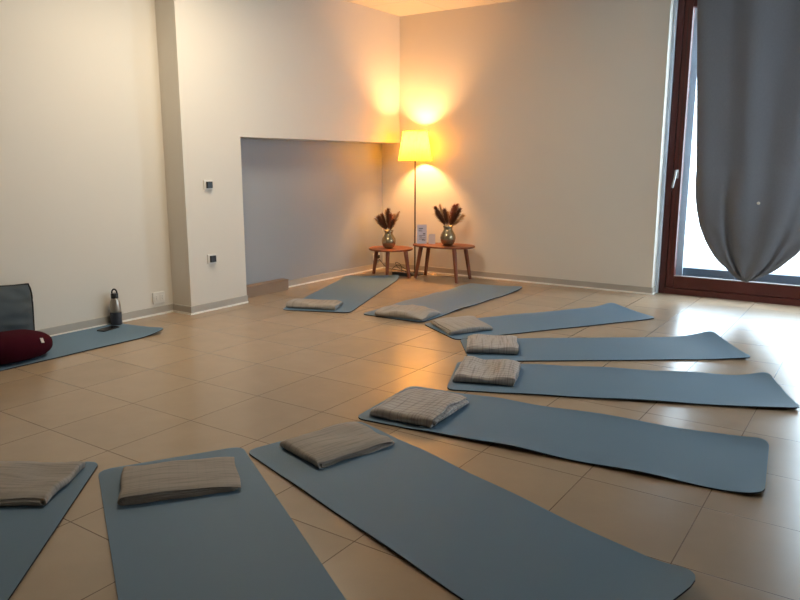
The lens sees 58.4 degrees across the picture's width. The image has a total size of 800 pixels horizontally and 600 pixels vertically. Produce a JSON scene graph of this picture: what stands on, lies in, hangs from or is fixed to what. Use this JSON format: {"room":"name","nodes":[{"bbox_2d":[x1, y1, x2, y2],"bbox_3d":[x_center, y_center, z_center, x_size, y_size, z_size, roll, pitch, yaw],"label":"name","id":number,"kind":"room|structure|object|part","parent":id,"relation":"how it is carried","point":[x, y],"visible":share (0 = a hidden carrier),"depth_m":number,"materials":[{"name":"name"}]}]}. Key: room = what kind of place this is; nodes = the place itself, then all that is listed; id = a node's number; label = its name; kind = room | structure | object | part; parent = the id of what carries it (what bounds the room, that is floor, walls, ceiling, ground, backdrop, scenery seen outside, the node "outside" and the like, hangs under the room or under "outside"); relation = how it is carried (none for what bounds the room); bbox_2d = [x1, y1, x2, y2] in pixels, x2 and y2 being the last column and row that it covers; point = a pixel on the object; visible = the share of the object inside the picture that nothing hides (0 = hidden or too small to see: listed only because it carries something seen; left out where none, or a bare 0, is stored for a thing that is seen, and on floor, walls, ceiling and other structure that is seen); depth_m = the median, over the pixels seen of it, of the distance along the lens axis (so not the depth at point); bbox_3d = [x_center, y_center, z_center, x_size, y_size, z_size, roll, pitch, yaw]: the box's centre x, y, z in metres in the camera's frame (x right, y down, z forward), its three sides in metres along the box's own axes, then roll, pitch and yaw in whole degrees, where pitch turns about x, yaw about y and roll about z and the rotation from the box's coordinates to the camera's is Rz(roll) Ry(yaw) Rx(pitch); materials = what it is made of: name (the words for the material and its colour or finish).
{"room":"exercise studio","nodes":[
{"label":"exercise studio","id":0,"kind":"room"},
{"bbox_2d":[0,0,399,329],"bbox_3d":[-2.682,-1.060,4.615,0.440,2.800,8.900,7,13,33],"label":"wall","id":1,"kind":"structure","parent":0,"point":[115,115],"depth_m":5.77,"materials":[{"name":"paint"}]},
{"bbox_2d":[152,291,164,303],"bbox_3d":[-1.980,-0.019,5.875,0.015,0.095,0.115,7,13,33],"label":"wall outlet","id":2,"kind":"object","parent":1,"relation":"attached to","point":[158,297],"visible":1,"depth_m":5.87,"materials":[{"name":"white plastic"}]},
{"bbox_2d":[154,294,163,300],"bbox_3d":[-1.975,-0.018,5.872,0.002,0.048,0.096,7,13,33],"label":"socket","id":3,"kind":"object","parent":2,"relation":"attached to","point":[157,297],"depth_m":5.87,"materials":[{"name":"white plastic"}]},
{"bbox_2d":[203,180,212,189],"bbox_3d":[-1.570,-0.945,5.881,0.030,0.080,0.090,7,13,33],"label":"wall control","id":4,"kind":"object","parent":1,"relation":"attached to","point":[208,184],"visible":1,"depth_m":5.87,"materials":[{"name":"white plastic"}]},
{"bbox_2d":[35,262,382,336],"bbox_3d":[-2.592,0.293,4.813,0.256,0.068,8.900,7,13,33],"label":"baseboard","id":5,"kind":"structure","parent":1,"relation":"attached to","point":[129,316],"depth_m":5.94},
{"bbox_2d":[207,254,215,263],"bbox_3d":[-1.570,-0.344,5.997,0.030,0.080,0.090,7,13,33],"label":"wall control","id":6,"kind":"object","parent":1,"relation":"attached to","point":[211,258],"visible":1,"depth_m":5.98,"materials":[{"name":"white plastic"}]},
{"bbox_2d":[246,278,288,297],"bbox_3d":[-1.327,-0.104,6.781,0.098,0.104,0.701,7,13,33],"label":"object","id":7,"kind":"structure","parent":1,"relation":"attached to","point":[272,286],"depth_m":6.81,"materials":[{"name":"beige wood"}]},
{"bbox_2d":[0,268,799,599],"bbox_3d":[-0.035,0.698,3.202,6.750,0.120,9.420,7,13,33],"label":"floor","id":8,"kind":"structure","parent":0,"point":[255,373],"depth_m":3.50,"materials":[{"name":"tile"}]},
{"bbox_2d":[0,462,97,599],"bbox_3d":[-1.423,0.850,2.072,0.600,0.009,1.800,-1,11,-8],"label":"yoga mat","id":9,"kind":"object","parent":8,"relation":"on","point":[25,530],"visible":0.5,"depth_m":2.44,"materials":[{"name":"blue plastic"}]},
{"bbox_2d":[0,461,85,505],"bbox_3d":[-1.505,0.691,2.750,0.459,0.046,0.354,0,11,1],"label":"folded blanket","id":10,"kind":"object","parent":9,"relation":"on","point":[21,482],"visible":1,"depth_m":2.73,"materials":[{"name":"grey fabric"}]},
{"bbox_2d":[0,324,162,370],"bbox_3d":[-2.460,0.335,4.675,0.560,0.036,1.800,7,13,33],"label":"yoga mat","id":11,"kind":"object","parent":8,"relation":"on","point":[67,344],"visible":0.8,"depth_m":5.03,"materials":[{"name":"blue plastic"}]},
{"bbox_2d":[0,283,34,331],"bbox_3d":[-2.644,0.118,4.679,0.208,0.498,0.524,10,15,43],"label":"chair","id":12,"kind":"object","parent":11,"relation":"on","point":[16,301],"visible":0.62,"depth_m":4.73,"materials":[{"name":"fabric"}]},
{"bbox_2d":[0,329,52,364],"bbox_3d":[-2.466,0.293,4.482,0.344,0.177,0.550,10,15,41],"label":"cushion","id":13,"kind":"object","parent":11,"relation":"on","point":[18,345],"visible":1,"depth_m":4.43,"materials":[{"name":"red fabric"}]},
{"bbox_2d":[97,325,118,331],"bbox_3d":[-2.176,0.213,5.341,0.080,0.009,0.164,4,12,20],"label":"smartphone","id":14,"kind":"object","parent":11,"relation":"on","point":[108,328],"visible":1,"depth_m":5.32,"materials":[{"name":"black plastic"}]},
{"bbox_2d":[110,288,122,324],"bbox_3d":[-2.178,0.049,5.479,0.085,0.280,0.085,3,11,17],"label":"water bottle","id":15,"kind":"object","parent":11,"relation":"on","point":[115,306],"visible":1,"depth_m":5.45,"materials":[{"name":"black metal"}]},
{"bbox_2d":[99,447,345,599],"bbox_3d":[-0.568,0.820,2.224,0.585,0.008,1.800,-5,12,-25],"label":"yoga mat","id":16,"kind":"object","parent":8,"relation":"on","point":[242,543],"visible":0.77,"depth_m":2.32,"materials":[{"name":"blue plastic"}]},
{"bbox_2d":[117,457,240,505],"bbox_3d":[-0.857,0.686,2.792,0.442,0.041,0.325,-3,11,-18],"label":"folded blanket","id":17,"kind":"object","parent":16,"relation":"on","point":[140,484],"visible":1,"depth_m":2.73,"materials":[{"name":"grey fabric"}]},
{"bbox_2d":[283,275,398,312],"bbox_3d":[-0.502,-0.091,6.877,0.600,0.043,1.850,3,11,13],"label":"yoga mat","id":18,"kind":"object","parent":8,"relation":"on","point":[353,291],"visible":0.88,"depth_m":6.91,"materials":[{"name":"blue plastic"}]},
{"bbox_2d":[286,298,342,309],"bbox_3d":[-0.739,0.026,6.178,0.484,0.059,0.276,3,11,17],"label":"folded blanket","id":19,"kind":"object","parent":18,"relation":"on","point":[294,303],"visible":1,"depth_m":6.09,"materials":[{"name":"beige fabric"}]},
{"bbox_2d":[369,246,412,278],"bbox_3d":[-0.101,-0.423,7.920,0.485,0.308,0.470,1,11,5],"label":"side table","id":20,"kind":"object","parent":8,"relation":"on","point":[405,249],"visible":0.91,"depth_m":7.74,"materials":[{"name":"brown wood"}]},
{"bbox_3d":[-0.274,-0.436,8.027,0.086,0.292,0.047,7,13,33],"label":"leg","id":21,"kind":"part","parent":20,"relation":"part of","materials":[{"name":"brown wood"}]},
{"bbox_3d":[-0.134,-0.382,7.745,0.046,0.291,0.081,1,11,3],"label":"leg","id":22,"kind":"part","parent":20,"relation":"part of","materials":[{"name":"brown wood"}]},
{"bbox_2d":[382,230,395,248],"bbox_3d":[-0.123,-0.665,7.839,0.158,0.198,0.158,7,13,33],"label":"vase","id":23,"kind":"object","parent":20,"relation":"on","point":[388,240],"visible":1,"depth_m":7.79,"materials":[{"name":"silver metal"}]},
{"bbox_2d":[374,208,399,230],"bbox_3d":[-0.144,-0.809,7.817,0.310,0.422,0.153,-1,11,-3],"label":"bunch","id":24,"kind":"object","parent":23,"relation":"in","point":[388,221],"visible":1,"depth_m":7.78,"materials":[{"name":"plant"}]},
{"bbox_3d":[0.076,-0.378,7.727,0.047,0.294,0.099,-8,13,-36],"label":"leg","id":25,"kind":"part","parent":20,"relation":"part of","materials":[{"name":"brown wood"}]},
{"bbox_2d":[379,259,406,272],"bbox_3d":[-0.048,-0.390,8.213,0.216,0.129,0.452,-6,12,-27],"label":"lamp cord","id":26,"kind":"object","parent":8,"relation":"on","point":[401,270],"visible":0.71,"depth_m":8.14,"materials":[{"name":"black plastic"}]},
{"bbox_2d":[392,271,410,276],"bbox_3d":[0.016,-0.288,7.912,0.220,0.040,0.045,7,13,33],"label":"power strip","id":27,"kind":"object","parent":8,"relation":"on","point":[394,272],"visible":0.79,"depth_m":7.90,"materials":[{"name":"black plastic"}]},
{"bbox_2d":[398,130,431,275],"bbox_3d":[0.165,-1.053,7.858,0.366,1.562,0.366,7,13,33],"label":"floor lamp","id":28,"kind":"object","parent":8,"relation":"on","point":[415,146],"visible":0.97,"depth_m":7.62,"materials":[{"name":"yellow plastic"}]},
{"bbox_3d":[0.165,-1.663,7.741,0.362,0.315,0.362,7,13,33],"label":"lamp shade","id":29,"kind":"part","parent":28,"relation":"part of","materials":[{"name":"fabric"}]},
{"bbox_2d":[364,283,521,321],"bbox_3d":[0.449,-0.007,6.467,0.585,0.032,1.840,8,13,34],"label":"yoga mat","id":30,"kind":"object","parent":8,"relation":"on","point":[446,302],"visible":0.85,"depth_m":6.55,"materials":[{"name":"blue plastic"}]},
{"bbox_2d":[375,304,441,320],"bbox_3d":[0.069,0.089,5.835,0.446,0.064,0.363,6,13,30],"label":"folded blanket","id":31,"kind":"object","parent":30,"relation":"on","point":[412,312],"visible":1,"depth_m":5.74,"materials":[{"name":"beige fabric"}]},
{"bbox_2d":[413,243,474,282],"bbox_3d":[0.468,-0.409,7.686,0.686,0.368,0.426,7,13,33],"label":"side table","id":32,"kind":"object","parent":8,"relation":"on","point":[456,246],"visible":0.9,"depth_m":7.62,"materials":[{"name":"brown wood"}]},
{"bbox_3d":[0.200,-0.408,7.723,0.100,0.352,0.047,3,11,14],"label":"leg","id":33,"kind":"part","parent":32,"relation":"part of","materials":[{"name":"brown wood"}]},
{"bbox_2d":[417,225,426,243],"bbox_3d":[0.237,-0.714,7.758,0.104,0.205,0.052,1,11,3],"label":"leaflet","id":34,"kind":"object","parent":32,"relation":"on","point":[421,229],"visible":1,"depth_m":7.75,"materials":[{"name":"white paper"}]},
{"bbox_3d":[0.303,-0.444,7.908,0.047,0.353,0.103,-6,13,-29],"label":"leg","id":35,"kind":"part","parent":32,"relation":"part of","materials":[{"name":"brown wood"}]},
{"bbox_2d":[429,234,434,243],"bbox_3d":[0.345,-0.661,7.745,0.070,0.105,0.050,0,11,0],"label":"card","id":36,"kind":"object","parent":32,"relation":"on","point":[431,236],"visible":1,"depth_m":7.73,"materials":[{"name":"white paper"}]},
{"bbox_2d":[440,225,455,245],"bbox_3d":[0.508,-0.684,7.591,0.167,0.209,0.167,7,13,33],"label":"vase","id":37,"kind":"object","parent":32,"relation":"on","point":[447,237],"visible":1,"depth_m":7.54,"materials":[{"name":"silver metal"}]},
{"bbox_2d":[433,202,465,225],"bbox_3d":[0.515,-0.823,7.557,0.391,0.425,0.138,0,11,2],"label":"bunch","id":38,"kind":"object","parent":37,"relation":"in","point":[450,218],"visible":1,"depth_m":7.53,"materials":[{"name":"plant"}]},
{"bbox_3d":[0.570,-0.350,7.419,0.047,0.353,0.105,-3,11,-17],"label":"leg","id":39,"kind":"part","parent":32,"relation":"part of","materials":[{"name":"brown wood"}]},
{"bbox_3d":[0.721,-0.395,7.656,0.098,0.352,0.047,2,11,11],"label":"leg","id":40,"kind":"part","parent":32,"relation":"part of","materials":[{"name":"brown wood"}]},
{"bbox_2d":[441,275,497,279],"bbox_3d":[0.730,-0.247,7.778,0.725,0.006,0.023,6,12,27],"label":"cable","id":41,"kind":"object","parent":8,"relation":"on","point":[441,275],"visible":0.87,"depth_m":7.75,"materials":[{"name":"white plastic"}]},
{"bbox_2d":[249,422,694,599],"bbox_3d":[0.116,0.727,2.591,0.600,0.053,1.770,-9,14,-38],"label":"yoga mat","id":42,"kind":"object","parent":8,"relation":"on","point":[474,537],"visible":0.79,"depth_m":2.40,"materials":[{"name":"blue plastic"}]},
{"bbox_2d":[280,422,394,468],"bbox_3d":[-0.275,0.619,3.137,0.408,0.042,0.318,-9,14,-39],"label":"folded blanket","id":43,"kind":"object","parent":42,"relation":"on","point":[328,446],"visible":1,"depth_m":3.08,"materials":[{"name":"beige fabric"}]},
{"bbox_2d":[425,303,653,339],"bbox_3d":[1.114,0.152,5.626,1.800,0.037,0.560,-5,12,-22],"label":"yoga mat","id":44,"kind":"object","parent":8,"relation":"on","point":[608,313],"visible":0.75,"depth_m":5.64,"materials":[{"name":"blue plastic"}]},
{"bbox_2d":[431,316,492,334],"bbox_3d":[0.464,0.182,5.394,0.434,0.049,0.382,-6,12,-27],"label":"folded blanket","id":45,"kind":"object","parent":44,"relation":"on","point":[461,324],"visible":1,"depth_m":5.30,"materials":[{"name":"beige fabric"}]},
{"bbox_2d":[358,386,768,493],"bbox_3d":[0.705,0.598,3.329,1.790,0.028,0.590,6,12,28],"label":"yoga mat","id":46,"kind":"object","parent":8,"relation":"on","point":[709,460],"visible":0.77,"depth_m":3.20,"materials":[{"name":"blue plastic"}]},
{"bbox_2d":[369,388,468,427],"bbox_3d":[0.102,0.525,3.588,0.365,0.057,0.422,6,12,29],"label":"folded blanket","id":47,"kind":"object","parent":46,"relation":"on","point":[422,407],"visible":1,"depth_m":3.51,"materials":[{"name":"beige fabric"}]},
{"bbox_2d":[461,331,749,361],"bbox_3d":[1.330,0.304,4.793,1.800,0.052,0.580,0,11,-2],"label":"yoga mat","id":48,"kind":"object","parent":8,"relation":"on","point":[709,345],"visible":0.84,"depth_m":4.76,"materials":[{"name":"blue plastic"}]},
{"bbox_2d":[466,334,518,353],"bbox_3d":[0.620,0.289,4.801,0.346,0.062,0.369,1,11,7],"label":"folded blanket","id":49,"kind":"object","parent":48,"relation":"on","point":[476,343],"visible":1,"depth_m":4.69,"materials":[{"name":"beige fabric"}]},
{"bbox_2d":[447,361,798,408],"bbox_3d":[1.192,0.456,4.039,1.800,0.038,0.580,2,11,11],"label":"yoga mat","id":50,"kind":"object","parent":8,"relation":"on","point":[757,390],"visible":0.84,"depth_m":3.96,"materials":[{"name":"blue plastic"}]},
{"bbox_2d":[453,356,520,385],"bbox_3d":[0.515,0.406,4.180,0.357,0.067,0.391,3,11,14],"label":"folded blanket","id":51,"kind":"object","parent":50,"relation":"on","point":[472,369],"visible":1,"depth_m":4.10,"materials":[{"name":"beige fabric"}]},
{"bbox_2d":[345,0,517,16],"bbox_3d":[-0.035,-2.169,2.651,6.750,0.120,9.420,7,13,33],"label":"ceiling","id":52,"kind":"structure","parent":0,"point":[399,8],"depth_m":7.25,"materials":[{"name":"white paint"}]},
{"bbox_2d":[382,0,673,286],"bbox_3d":[2.516,-1.446,6.626,6.750,2.800,0.320,7,13,33],"label":"wall","id":53,"kind":"structure","parent":0,"point":[544,121],"depth_m":7.17,"materials":[{"name":"paint"}]},
{"bbox_2d":[383,262,655,294],"bbox_3d":[1.117,-0.256,7.668,3.139,0.068,0.106,7,13,33],"label":"baseboard","id":54,"kind":"structure","parent":53,"relation":"attached to","point":[490,275],"depth_m":7.39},
{"bbox_2d":[655,0,677,292],"bbox_3d":[2.494,-1.422,6.670,0.024,2.735,0.160,7,13,33],"label":"trim","id":55,"kind":"structure","parent":53,"relation":"attached to","point":[675,11],"depth_m":6.60,"materials":[{"name":"paint"}]},
{"bbox_2d":[658,0,799,305],"bbox_3d":[3.268,-1.330,6.184,1.887,2.738,0.228,7,13,33],"label":"window frame","id":56,"kind":"structure","parent":53,"relation":"in","point":[672,280],"depth_m":6.59,"materials":[{"name":"red wood"}]},
{"bbox_3d":[2.542,-1.122,6.624,0.046,0.167,0.066,7,13,33],"label":"handle","id":57,"kind":"part","parent":56,"relation":"part of","materials":[{"name":"metal"}]},
{"bbox_2d":[683,266,799,284],"bbox_3d":[3.381,-0.105,6.576,2.077,0.285,0.130,7,13,33],"label":"trim","id":58,"kind":"structure","parent":53,"relation":"attached to","point":[779,278],"depth_m":6.69,"materials":[{"name":"stone"}]},
{"bbox_3d":[3.165,-2.610,5.700,1.800,0.035,0.094,7,13,33],"label":"rail","id":59,"kind":"object","parent":53,"relation":"attached to","visible":0},
{"bbox_2d":[695,0,799,282],"bbox_3d":[3.031,-1.369,5.946,1.240,2.495,0.199,7,13,33],"label":"curtain","id":60,"kind":"object","parent":59,"relation":"hanging from","point":[747,183],"visible":1,"depth_m":5.98,"materials":[{"name":"grey fabric"}]},
{"label":"outside","id":61,"kind":"structure","parent":0,"visible":0},
{"bbox_2d":[683,223,799,273],"bbox_3d":[6.220,-0.526,9.968,10.500,0.170,8.980,7,13,33],"label":"ground","id":62,"kind":"structure","parent":61,"point":[697,253],"depth_m":9.92,"materials":[{"name":"white"}]}
]}

